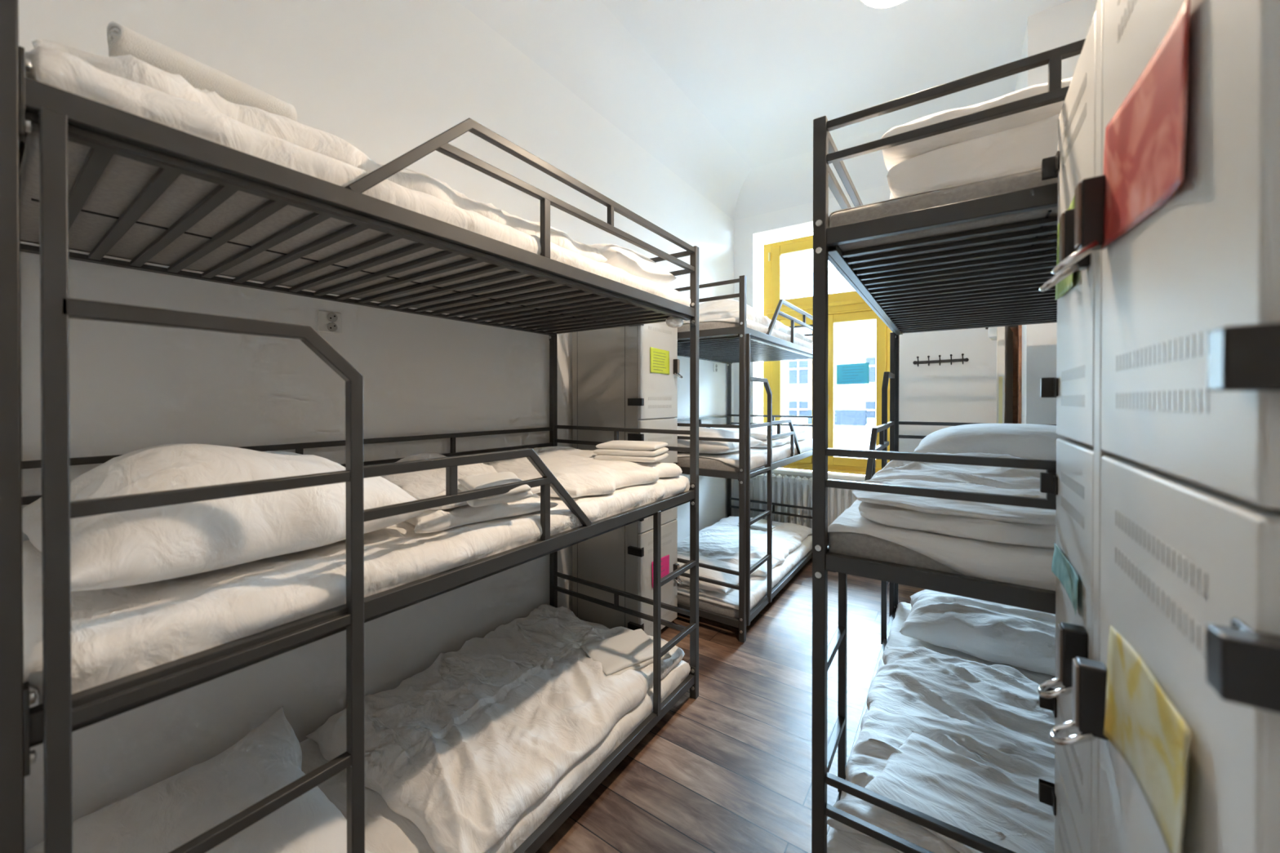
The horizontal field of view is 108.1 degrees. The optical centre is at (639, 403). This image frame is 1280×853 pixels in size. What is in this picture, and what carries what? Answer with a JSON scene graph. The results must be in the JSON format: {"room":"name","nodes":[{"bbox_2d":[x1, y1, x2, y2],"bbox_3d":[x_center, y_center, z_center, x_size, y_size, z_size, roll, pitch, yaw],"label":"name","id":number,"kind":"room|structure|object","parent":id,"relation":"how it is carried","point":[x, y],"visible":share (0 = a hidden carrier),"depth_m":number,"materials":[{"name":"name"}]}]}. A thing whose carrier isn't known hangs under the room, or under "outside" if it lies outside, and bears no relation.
{"room":"dormitory","nodes":[
{"label":"dormitory","id":0,"kind":"room"},
{"bbox_2d":[18,0,733,852],"bbox_3d":[-0.585,-0.458,2.985,0.200,4.000,6.350,0,0,35],"label":"wall","id":1,"kind":"structure","parent":0,"point":[385,78],"depth_m":1.92,"materials":[{"name":"white paint"}]},
{"bbox_2d":[317,310,342,333],"bbox_3d":[-1.237,-0.324,1.853,0.016,0.084,0.084,0,0,35],"label":"wall socket","id":2,"kind":"object","parent":1,"relation":"attached to","point":[327,322],"visible":1,"depth_m":1.85,"materials":[{"name":"white plastic"}]},
{"bbox_2d":[327,322,337,331],"bbox_3d":[-1.231,-0.304,1.856,0.008,0.036,0.036,0,0,35],"label":"outlet","id":3,"kind":"object","parent":2,"relation":"attached to","point":[331,326],"depth_m":1.85,"materials":[{"name":"white plastic"}]},
{"bbox_2d":[327,312,337,321],"bbox_3d":[-1.231,-0.343,1.856,0.008,0.036,0.036,0,0,35],"label":"outlet","id":4,"kind":"object","parent":2,"relation":"attached to","point":[331,317],"depth_m":1.85,"materials":[{"name":"white plastic"}]},
{"bbox_2d":[713,363,717,372],"bbox_3d":[0.780,-0.363,4.771,0.016,0.084,0.084,0,0,35],"label":"wall socket","id":5,"kind":"object","parent":1,"relation":"attached to","point":[715,366],"visible":1,"depth_m":4.76,"materials":[{"name":"white plastic"}]},
{"bbox_2d":[535,557,924,852],"bbox_3d":[0.639,1.497,2.058,3.280,0.100,6.200,0,0,35],"label":"floor","id":6,"kind":"structure","parent":0,"point":[727,769],"depth_m":1.96,"materials":[{"name":"brown wood"}]},
{"bbox_2d":[0,0,698,852],"bbox_3d":[-0.694,0.344,1.727,1.010,2.210,2.046,0,0,35],"label":"bunk bed","id":7,"kind":"object","parent":6,"relation":"on","point":[60,116],"visible":0.73,"depth_m":0.92,"materials":[{"name":"grey metal"}]},
{"bbox_2d":[19,129,664,330],"bbox_3d":[-0.699,-0.470,1.725,0.930,0.098,1.930,0,0,35],"label":"mattress","id":8,"kind":"object","parent":7,"relation":"on","point":[123,178],"visible":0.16,"depth_m":1.16,"materials":[{"name":"grey fabric"}]},
{"bbox_2d":[19,45,690,333],"bbox_3d":[-0.702,-0.449,1.725,0.988,0.176,1.984,0,0,35],"label":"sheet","id":9,"kind":"object","parent":8,"relation":"on","point":[62,70],"visible":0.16,"depth_m":0.89,"materials":[{"name":"white fabric"}]},
{"bbox_2d":[31,39,607,262],"bbox_3d":[-0.878,-0.590,1.493,0.881,0.134,1.401,0,0,35],"label":"duvet","id":10,"kind":"object","parent":9,"relation":"on","point":[128,67],"visible":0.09,"depth_m":0.99,"materials":[{"name":"white fabric"}]},
{"bbox_2d":[106,21,297,121],"bbox_3d":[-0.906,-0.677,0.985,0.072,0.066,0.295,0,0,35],"label":"pillow","id":11,"kind":"object","parent":10,"relation":"on","point":[122,40],"visible":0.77,"depth_m":0.94,"materials":[{"name":"white fabric"}]},
{"bbox_2d":[587,243,676,284],"bbox_3d":[-0.260,-0.633,2.259,0.748,0.211,0.484,0,0,35],"label":"pillow","id":12,"kind":"object","parent":9,"relation":"on","point":[631,261],"visible":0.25,"depth_m":2.01,"materials":[{"name":"white fabric"}]},
{"bbox_2d":[572,321,682,635],"bbox_3d":[-0.077,0.435,2.961,0.589,2.014,0.449,0,0,35],"label":"locker","id":13,"kind":"object","parent":6,"relation":"on","point":[614,384],"visible":0.59,"depth_m":2.81,"materials":[{"name":"grey metal"}]},
{"bbox_2d":[648,325,671,334],"bbox_3d":[0.124,-0.444,2.833,0.002,0.020,0.265,0,0,35],"label":"vent","id":14,"kind":"object","parent":13,"relation":"attached to","point":[657,330],"depth_m":2.83,"materials":[{"name":"grey metal"}]},
{"bbox_2d":[648,396,671,399],"bbox_3d":[0.124,-0.027,2.835,0.002,0.020,0.265,0,0,35],"label":"vent","id":15,"kind":"object","parent":13,"relation":"attached to","point":[649,397],"depth_m":2.83,"materials":[{"name":"grey metal"}]},
{"bbox_2d":[648,404,671,408],"bbox_3d":[0.124,0.021,2.835,0.002,0.020,0.265,0,0,35],"label":"vent","id":16,"kind":"object","parent":13,"relation":"attached to","point":[649,406],"depth_m":2.83,"materials":[{"name":"grey metal"}]},
{"bbox_2d":[648,435,671,441],"bbox_3d":[0.124,0.219,2.836,0.002,0.020,0.265,0,0,35],"label":"vent","id":17,"kind":"object","parent":13,"relation":"attached to","point":[651,438],"depth_m":2.83,"materials":[{"name":"grey metal"}]},
{"bbox_2d":[648,508,671,519],"bbox_3d":[0.124,0.678,2.839,0.002,0.020,0.265,0,0,35],"label":"vent","id":18,"kind":"object","parent":13,"relation":"attached to","point":[668,512],"depth_m":2.88,"materials":[{"name":"grey metal"}]},
{"bbox_2d":[648,539,671,553],"bbox_3d":[0.124,0.876,2.840,0.002,0.020,0.265,0,0,35],"label":"vent","id":19,"kind":"object","parent":13,"relation":"attached to","point":[665,544],"depth_m":2.88,"materials":[{"name":"grey metal"}]},
{"bbox_2d":[648,531,671,545],"bbox_3d":[0.124,0.828,2.840,0.002,0.020,0.265,0,0,35],"label":"vent","id":20,"kind":"object","parent":13,"relation":"attached to","point":[665,535],"depth_m":2.88,"materials":[{"name":"grey metal"}]},
{"bbox_2d":[648,610,671,629],"bbox_3d":[0.124,1.323,2.842,0.002,0.020,0.265,0,0,35],"label":"vent","id":21,"kind":"object","parent":13,"relation":"attached to","point":[665,615],"depth_m":2.88,"materials":[{"name":"grey metal"}]},
{"bbox_2d":[650,346,670,374],"bbox_3d":[0.123,-0.256,2.822,0.007,0.153,0.215,0,0,35],"label":"paper note","id":22,"kind":"object","parent":13,"relation":"attached to","point":[660,358],"visible":1,"depth_m":2.82,"materials":[{"name":"yellow paper"}]},
{"bbox_2d":[652,555,669,588],"bbox_3d":[0.128,1.020,2.835,0.010,0.155,0.200,0,0,35],"label":"paper note","id":23,"kind":"object","parent":13,"relation":"attached to","point":[664,560],"visible":0.41,"depth_m":2.88,"materials":[{"name":"pink paper"}]},
{"bbox_2d":[675,275,813,642],"bbox_3d":[0.796,0.332,3.901,1.010,2.210,2.046,0,0,35],"label":"bunk bed","id":24,"kind":"object","parent":6,"relation":"on","point":[749,345],"visible":0.38,"depth_m":3.01,"materials":[{"name":"grey metal"}]},
{"bbox_2d":[677,592,738,618],"bbox_3d":[0.792,1.303,3.909,0.930,0.098,1.930,0,0,35],"label":"mattress","id":25,"kind":"object","parent":24,"relation":"on","point":[726,611],"visible":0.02,"depth_m":2.96,"materials":[{"name":"white fabric"}]},
{"bbox_2d":[677,533,812,610],"bbox_3d":[0.793,1.285,3.912,0.965,0.088,1.958,0,0,35],"label":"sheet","id":26,"kind":"object","parent":25,"relation":"on","point":[758,584],"visible":0.11,"depth_m":3.17,"materials":[{"name":"white fabric"}]},
{"bbox_2d":[677,551,756,593],"bbox_3d":[0.364,1.184,3.342,0.807,0.134,0.481,0,0,35],"label":"pillow","id":27,"kind":"object","parent":26,"relation":"on","point":[703,572],"visible":0.3,"depth_m":3.13,"materials":[{"name":"white fabric"}]},
{"bbox_2d":[677,515,812,575],"bbox_3d":[0.924,1.196,4.103,0.909,0.102,1.450,0,0,35],"label":"duvet","id":28,"kind":"object","parent":26,"relation":"on","point":[719,540],"visible":0.7,"depth_m":3.91,"materials":[{"name":"white fabric"}]},
{"bbox_2d":[737,521,776,531],"bbox_3d":[1.085,1.141,4.309,0.347,0.044,0.156,0,0,40],"label":"folded towel","id":29,"kind":"object","parent":28,"relation":"on","point":[756,526],"visible":0.48,"depth_m":4.25,"materials":[{"name":"white fabric"}]},
{"bbox_2d":[677,456,738,471],"bbox_3d":[0.792,0.401,3.904,0.930,0.098,1.930,0,0,35],"label":"mattress","id":30,"kind":"object","parent":24,"relation":"on","point":[704,463],"visible":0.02,"depth_m":2.97,"materials":[{"name":"white fabric"}]},
{"bbox_2d":[677,438,812,469],"bbox_3d":[0.789,0.385,3.903,0.970,0.093,1.967,0,0,35],"label":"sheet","id":31,"kind":"object","parent":30,"relation":"on","point":[758,455],"visible":0.17,"depth_m":3.22,"materials":[{"name":"white fabric"}]},
{"bbox_2d":[677,426,761,453],"bbox_3d":[0.404,0.260,3.369,0.787,0.180,0.580,0,0,35],"label":"pillow","id":32,"kind":"object","parent":31,"relation":"on","point":[704,446],"visible":0.41,"depth_m":3.10,"materials":[{"name":"white fabric"}]},
{"bbox_2d":[702,424,809,447],"bbox_3d":[0.945,0.276,4.147,0.860,0.139,1.145,0,0,35],"label":"duvet","id":33,"kind":"object","parent":31,"relation":"on","point":[760,433],"visible":0.32,"depth_m":3.85,"materials":[{"name":"white fabric"}]},
{"bbox_2d":[677,320,739,341],"bbox_3d":[0.792,-0.481,3.899,0.930,0.098,1.930,0,0,35],"label":"mattress","id":34,"kind":"object","parent":24,"relation":"on","point":[713,324],"visible":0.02,"depth_m":2.97,"materials":[{"name":"white fabric"}]},
{"bbox_2d":[683,317,813,350],"bbox_3d":[0.792,-0.498,3.900,0.964,0.094,1.956,0,0,35],"label":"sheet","id":35,"kind":"object","parent":34,"relation":"on","point":[753,325],"visible":0.14,"depth_m":3.17,"materials":[{"name":"white fabric"}]},
{"bbox_2d":[683,298,813,343],"bbox_3d":[0.810,-0.652,3.952,0.912,0.230,1.762,0,0,35],"label":"duvet","id":36,"kind":"object","parent":35,"relation":"on","point":[726,308],"visible":0.2,"depth_m":3.24,"materials":[{"name":"white fabric"}]},
{"bbox_2d":[811,38,1085,852],"bbox_3d":[1.453,0.334,1.840,1.010,2.228,2.046,0,0,34],"label":"bunk bed","id":37,"kind":"object","parent":6,"relation":"on","point":[1019,304],"visible":0.34,"depth_m":1.26,"materials":[{"name":"grey metal"}]},
{"bbox_2d":[828,532,964,575],"bbox_3d":[1.457,0.395,1.832,0.930,0.098,1.930,0,0,35],"label":"mattress","id":38,"kind":"object","parent":37,"relation":"on","point":[855,544],"visible":0.19,"depth_m":1.23,"materials":[{"name":"white fabric"}]},
{"bbox_2d":[827,499,1055,591],"bbox_3d":[1.458,0.384,1.832,0.963,0.103,1.961,0,0,35],"label":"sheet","id":39,"kind":"object","parent":38,"relation":"on","point":[1021,565],"visible":0.02,"depth_m":1.12,"materials":[{"name":"white fabric"}]},
{"bbox_2d":[852,479,1056,548],"bbox_3d":[1.062,0.290,1.223,0.913,0.106,0.474,0,0,35],"label":"duvet","id":40,"kind":"object","parent":39,"relation":"on","point":[986,522],"visible":0.44,"depth_m":1.20,"materials":[{"name":"white fabric"}]},
{"bbox_2d":[869,452,1051,489],"bbox_3d":[1.396,0.271,1.731,0.926,0.139,0.846,0,0,35],"label":"duvet","id":41,"kind":"object","parent":39,"relation":"on","point":[1004,477],"visible":0.2,"depth_m":1.57,"materials":[{"name":"white fabric"}]},
{"bbox_2d":[913,423,1068,460],"bbox_3d":[1.844,0.219,2.276,0.847,0.237,0.640,0,0,35],"label":"pillow","id":42,"kind":"object","parent":39,"relation":"on","point":[1024,441],"visible":0.27,"depth_m":2.13,"materials":[{"name":"white fabric"}]},
{"bbox_2d":[829,168,1057,300],"bbox_3d":[1.457,-0.488,1.827,0.930,0.098,1.930,0,0,35],"label":"mattress","id":43,"kind":"object","parent":37,"relation":"on","point":[1033,178],"visible":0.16,"depth_m":1.19,"materials":[{"name":"white fabric"}]},
{"bbox_2d":[828,167,1041,227],"bbox_3d":[1.464,-0.507,1.837,0.956,0.089,1.929,0,0,35],"label":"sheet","id":44,"kind":"object","parent":43,"relation":"on","point":[932,190],"visible":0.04,"depth_m":1.20,"materials":[{"name":"white fabric"}]},
{"bbox_2d":[880,76,1072,199],"bbox_3d":[1.118,-0.660,1.247,0.797,0.240,0.544,0,0,35],"label":"duvet","id":45,"kind":"object","parent":44,"relation":"on","point":[1019,142],"visible":0.23,"depth_m":1.14,"materials":[{"name":"white fabric"}]},
{"bbox_2d":[1037,0,1279,852],"bbox_3d":[0.831,0.428,0.509,0.579,2.056,0.849,0,0,35],"label":"locker","id":46,"kind":"object","parent":6,"relation":"on","point":[1166,386],"visible":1,"depth_m":0.42,"materials":[{"name":"grey metal"}]},
{"bbox_2d":[1058,826,1065,852],"bbox_3d":[0.780,0.857,0.842,0.002,0.020,0.211,0,0,35],"label":"vent","id":47,"kind":"object","parent":46,"relation":"attached to","point":[1061,841],"depth_m":0.91,"materials":[{"name":"grey metal"}]},
{"bbox_2d":[1051,542,1079,616],"bbox_3d":[0.786,0.319,0.858,0.007,0.060,0.242,0,0,35],"label":"paper note","id":48,"kind":"object","parent":46,"relation":"attached to","point":[1062,569],"visible":1,"depth_m":0.86,"materials":[{"name":"teal paper"}]},
{"bbox_2d":[1055,195,1075,300],"bbox_3d":[0.789,-0.282,0.860,0.007,0.152,0.175,0,0,35],"label":"paper note","id":49,"kind":"object","parent":46,"relation":"attached to","point":[1062,287],"visible":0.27,"depth_m":0.90,"materials":[{"name":"green paper"}]},
{"bbox_2d":[1058,801,1071,852],"bbox_3d":[0.780,0.809,0.842,0.002,0.020,0.211,0,0,35],"label":"vent","id":50,"kind":"object","parent":46,"relation":"attached to","point":[1061,815],"depth_m":0.88,"materials":[{"name":"grey metal"}]},
{"bbox_2d":[1059,703,1082,784],"bbox_3d":[0.780,0.611,0.841,0.002,0.020,0.211,0,0,35],"label":"vent","id":51,"kind":"object","parent":46,"relation":"attached to","point":[1073,751],"depth_m":0.81,"materials":[{"name":"grey metal"}]},
{"bbox_2d":[1059,733,1082,814],"bbox_3d":[0.780,0.659,0.841,0.002,0.020,0.211,0,0,35],"label":"vent","id":52,"kind":"object","parent":46,"relation":"attached to","point":[1068,762],"depth_m":0.82,"materials":[{"name":"grey metal"}]},
{"bbox_2d":[1060,494,1084,528],"bbox_3d":[0.780,0.194,0.839,0.002,0.020,0.211,0,0,35],"label":"vent","id":53,"kind":"object","parent":46,"relation":"attached to","point":[1073,512],"depth_m":0.83,"materials":[{"name":"grey metal"}]},
{"bbox_2d":[1060,471,1084,499],"bbox_3d":[0.780,0.146,0.839,0.002,0.020,0.211,0,0,35],"label":"vent","id":54,"kind":"object","parent":46,"relation":"attached to","point":[1073,484],"depth_m":0.83,"materials":[{"name":"grey metal"}]},
{"bbox_2d":[1061,364,1084,382],"bbox_3d":[0.780,-0.052,0.837,0.002,0.020,0.211,0,0,35],"label":"vent","id":55,"kind":"object","parent":46,"relation":"attached to","point":[1069,373],"depth_m":0.83,"materials":[{"name":"grey metal"}]},
{"bbox_2d":[1061,394,1084,407],"bbox_3d":[0.780,-0.004,0.838,0.002,0.020,0.211,0,0,35],"label":"vent","id":56,"kind":"object","parent":46,"relation":"attached to","point":[1067,400],"depth_m":0.83,"materials":[{"name":"grey metal"}]},
{"bbox_2d":[1062,102,1086,168],"bbox_3d":[0.780,-0.475,0.835,0.002,0.020,0.211,0,0,35],"label":"vent","id":57,"kind":"object","parent":46,"relation":"attached to","point":[1080,122],"depth_m":0.82,"materials":[{"name":"grey metal"}]},
{"bbox_2d":[1062,72,1086,144],"bbox_3d":[0.780,-0.523,0.835,0.002,0.020,0.211,0,0,35],"label":"vent","id":58,"kind":"object","parent":46,"relation":"attached to","point":[1081,91],"depth_m":0.82,"materials":[{"name":"grey metal"}]},
{"bbox_2d":[1117,0,1136,42],"bbox_3d":[0.538,-0.473,0.485,0.002,0.020,0.272,0,0,35],"label":"vent","id":59,"kind":"object","parent":46,"relation":"attached to","point":[1128,11],"depth_m":0.57,"materials":[{"name":"grey metal"}]},
{"bbox_2d":[1101,0,1190,248],"bbox_3d":[0.547,-0.280,0.510,0.007,0.180,0.280,0,0,35],"label":"paper note","id":60,"kind":"object","parent":46,"relation":"attached to","point":[1144,140],"visible":1,"depth_m":0.48,"materials":[{"name":"red paper"}]},
{"bbox_2d":[1102,625,1191,852],"bbox_3d":[0.528,0.349,0.489,0.011,0.154,0.250,0,0,35],"label":"paper note","id":61,"kind":"object","parent":46,"relation":"attached to","point":[1141,722],"visible":1,"depth_m":0.48,"materials":[{"name":"yellow paper"}]},
{"bbox_2d":[1114,546,1206,657],"bbox_3d":[0.538,0.196,0.489,0.002,0.020,0.272,0,0,35],"label":"vent","id":62,"kind":"object","parent":46,"relation":"attached to","point":[1182,619],"depth_m":0.45,"materials":[{"name":"grey metal"}]},
{"bbox_2d":[1114,509,1207,598],"bbox_3d":[0.538,0.148,0.488,0.002,0.020,0.272,0,0,35],"label":"vent","id":63,"kind":"object","parent":46,"relation":"attached to","point":[1181,565],"depth_m":0.45,"materials":[{"name":"grey metal"}]},
{"bbox_2d":[1115,388,1208,413],"bbox_3d":[0.538,-0.002,0.488,0.002,0.020,0.272,0,0,35],"label":"vent","id":64,"kind":"object","parent":46,"relation":"attached to","point":[1126,400],"depth_m":0.46,"materials":[{"name":"grey metal"}]},
{"bbox_2d":[1115,329,1208,371],"bbox_3d":[0.538,-0.050,0.487,0.002,0.020,0.272,0,0,35],"label":"vent","id":65,"kind":"object","parent":46,"relation":"attached to","point":[1166,350],"depth_m":0.45,"materials":[{"name":"grey metal"}]},
{"bbox_2d":[600,0,1071,168],"bbox_3d":[0.638,-2.428,2.123,3.180,0.150,6.140,0,0,35],"label":"ceiling","id":66,"kind":"structure","parent":0,"point":[761,72],"depth_m":3.13,"materials":[{"name":"white paint"}]},
{"bbox_2d":[456,0,751,220],"bbox_3d":[-0.406,-2.187,2.760,0.340,0.340,5.600,0,0,35],"label":"cove","id":67,"kind":"object","parent":66,"relation":"attached to","point":[581,44],"visible":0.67,"depth_m":3.22,"materials":[{"name":"white paint"}]},
{"bbox_2d":[733,91,1013,220],"bbox_3d":[2.094,-2.195,4.230,2.780,0.340,0.340,0,0,35],"label":"cove","id":68,"kind":"object","parent":66,"relation":"attached to","point":[787,183],"visible":0.32,"depth_m":4.66,"materials":[{"name":"white paint"}]},
{"bbox_2d":[860,0,905,8],"bbox_3d":[0.827,-1.848,1.503,0.232,1.003,0.232,0,0,35],"label":"pendant lamp","id":69,"kind":"object","parent":66,"relation":"hanging from","point":[874,3],"visible":1,"depth_m":1.57,"materials":[{"name":"white"}]},
{"bbox_2d":[733,184,996,527],"bbox_3d":[2.287,-0.466,4.519,3.180,4.000,0.340,0,0,35],"label":"wall","id":70,"kind":"structure","parent":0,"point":[957,392],"depth_m":4.20,"materials":[{"name":"white paint"}]},
{"bbox_2d":[751,473,856,528],"bbox_3d":[1.625,1.085,4.657,1.153,0.705,0.118,0,0,35],"label":"radiator","id":71,"kind":"object","parent":70,"relation":"attached to","point":[791,480],"visible":0.32,"depth_m":4.68,"materials":[{"name":"white metal"}]},
{"bbox_2d":[763,235,892,481],"bbox_3d":[1.841,-0.500,4.736,1.358,2.485,0.230,0,0,35],"label":"window","id":72,"kind":"structure","parent":70,"relation":"attached to","point":[847,306],"depth_m":4.70,"materials":[{"name":"yellow paint"}]},
{"bbox_2d":[835,362,869,384],"bbox_3d":[2.108,-0.290,4.604,0.300,0.211,0.002,0,0,35],"label":"paper note","id":73,"kind":"object","parent":72,"relation":"attached to","point":[853,373],"visible":1,"depth_m":4.60,"materials":[{"name":"teal paper"}]},
{"bbox_2d":[912,353,968,366],"bbox_3d":[2.616,-0.373,4.046,0.412,0.092,0.065,-1,0,35],"label":"coat rack","id":74,"kind":"object","parent":70,"relation":"attached to","point":[962,359],"visible":1,"depth_m":4.05,"materials":[{"name":"black metal"}]},
{"bbox_2d":[1014,0,1097,424],"bbox_3d":[2.849,-0.459,3.213,0.370,3.800,1.170,0,0,35],"label":"wall partition","id":75,"kind":"structure","parent":0,"point":[1068,22],"depth_m":2.79,"materials":[{"name":"white paint"}]},
{"bbox_2d":[985,324,1022,423],"bbox_3d":[2.724,0.395,3.426,0.291,2.090,0.830,0,0,35],"label":"door","id":76,"kind":"structure","parent":75,"relation":"in","point":[1008,338],"depth_m":3.20,"materials":[{"name":"brown wood"}]},
{"label":"outside","id":77,"kind":"structure","parent":0,"visible":0},
{"bbox_3d":[12.865,5.456,18.642,70.000,0.200,34.750,0,0,35],"label":"ground","id":78,"kind":"structure","parent":77,"visible":0},
{"bbox_2d":[782,409,875,450],"bbox_3d":[3.416,2.787,8.474,6.000,5.250,6.200,0,0,35],"label":"roof","id":79,"kind":"structure","parent":78,"relation":"on","point":[852,428],"depth_m":9.99,"materials":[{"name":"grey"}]},
{"bbox_2d":[782,268,875,417],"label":"window","id":80,"kind":"structure","parent":78,"relation":"on","point":[855,342],"depth_m":13.13,"materials":[{"name":"grey"}]},
{"bbox_3d":[-0.699,1.315,1.735,0.930,0.098,1.930,0,0,35],"label":"mattress","id":81,"kind":"object","parent":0,"visible":0},
{"bbox_2d":[299,660,690,852],"bbox_3d":[-0.698,1.301,1.735,0.968,0.096,1.964,0,0,35],"label":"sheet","id":82,"kind":"object","parent":81,"relation":"on","point":[386,831],"visible":0.12,"depth_m":1.50,"materials":[{"name":"white fabric"}]},
{"bbox_2d":[25,705,371,852],"bbox_3d":[-1.149,1.164,1.216,0.773,0.198,0.573,0,0,38],"label":"pillow","id":83,"kind":"object","parent":82,"relation":"on","point":[165,815],"visible":0.91,"depth_m":1.23,"materials":[{"name":"white fabric"}]},
{"bbox_2d":[305,604,684,852],"bbox_3d":[-0.505,1.185,1.998,0.958,0.148,1.290,0,0,33],"label":"duvet","id":84,"kind":"object","parent":82,"relation":"on","point":[466,744],"visible":0.88,"depth_m":1.71,"materials":[{"name":"white fabric"}]},
{"bbox_2d":[580,628,671,675],"bbox_3d":[-0.071,1.154,2.164,0.347,0.044,0.284,0,0,-31],"label":"folded towel","id":85,"kind":"object","parent":84,"relation":"on","point":[619,654],"visible":0.91,"depth_m":2.12,"materials":[{"name":"white fabric"}]},
{"bbox_3d":[-0.699,0.413,1.730,0.930,0.098,1.930,0,0,35],"label":"mattress","id":86,"kind":"object","parent":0,"visible":0},
{"bbox_2d":[22,475,689,705],"bbox_3d":[-0.698,0.401,1.730,0.988,0.106,1.987,0,0,35],"label":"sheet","id":87,"kind":"object","parent":86,"relation":"on","point":[118,633],"visible":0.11,"depth_m":0.91,"materials":[{"name":"white fabric"}]},
{"bbox_2d":[22,443,430,591],"bbox_3d":[-1.068,0.230,1.210,0.808,0.263,0.663,0,0,33],"label":"pillow","id":88,"kind":"object","parent":87,"relation":"on","point":[157,544],"visible":0.82,"depth_m":0.95,"materials":[{"name":"white fabric"}]},
{"bbox_2d":[379,452,558,533],"bbox_3d":[-0.709,0.282,1.678,0.481,0.154,0.840,0,0,-44],"label":"duvet","id":89,"kind":"object","parent":87,"relation":"on","point":[424,484],"visible":0.39,"depth_m":1.43,"materials":[{"name":"white fabric"}]},
{"bbox_2d":[457,471,533,506],"bbox_3d":[-0.443,0.256,1.405,0.182,0.067,0.209,0,0,-35],"label":"folded towel","id":90,"kind":"object","parent":89,"relation":"on","point":[470,482],"visible":0.7,"depth_m":1.37,"materials":[{"name":"white fabric"}]},
{"bbox_2d":[482,445,682,497],"bbox_3d":[-0.356,0.295,2.208,0.945,0.121,0.812,0,0,35],"label":"duvet","id":91,"kind":"object","parent":87,"relation":"on","point":[580,476],"visible":0.54,"depth_m":1.96,"materials":[{"name":"white fabric"}]},
{"bbox_2d":[565,449,599,457],"bbox_3d":[-0.295,0.261,2.393,0.209,0.022,0.240,0,0,17],"label":"folded towel","id":92,"kind":"object","parent":91,"relation":"on","point":[588,453],"visible":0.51,"depth_m":2.33,"materials":[{"name":"white fabric"}]},
{"bbox_2d":[592,440,668,462],"bbox_3d":[-0.040,0.232,2.260,0.323,0.084,0.235,0,0,19],"label":"folded towel","id":93,"kind":"object","parent":91,"relation":"on","point":[648,451],"visible":0.99,"depth_m":2.17,"materials":[{"name":"white fabric"}]},
{"bbox_3d":[1.457,1.297,1.837,0.930,0.098,1.930,0,0,35],"label":"mattress","id":94,"kind":"object","parent":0,"visible":0},
{"bbox_2d":[826,602,1055,852],"bbox_3d":[1.457,1.283,1.839,0.970,0.098,1.968,0,0,35],"label":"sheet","id":95,"kind":"object","parent":94,"relation":"on","point":[837,841],"visible":0.09,"depth_m":2.10,"materials":[{"name":"white fabric"}]},
{"bbox_2d":[826,646,1056,852],"bbox_3d":[1.269,1.174,1.565,0.947,0.138,1.210,0,0,35],"label":"duvet","id":96,"kind":"object","parent":95,"relation":"on","point":[993,716],"visible":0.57,"depth_m":1.67,"materials":[{"name":"white fabric"}]},
{"bbox_2d":[864,732,1054,852],"bbox_3d":[1.040,1.139,1.208,0.380,0.042,0.750,0,0,-39],"label":"duvet","id":97,"kind":"object","parent":96,"relation":"on","point":[961,792],"visible":0.78,"depth_m":1.33,"materials":[{"name":"white fabric"}]},
{"bbox_2d":[899,589,1055,676],"bbox_3d":[1.817,1.130,2.356,0.855,0.217,0.585,0,0,35],"label":"pillow","id":98,"kind":"object","parent":95,"relation":"on","point":[1024,638],"visible":0.62,"depth_m":2.25,"materials":[{"name":"white fabric"}]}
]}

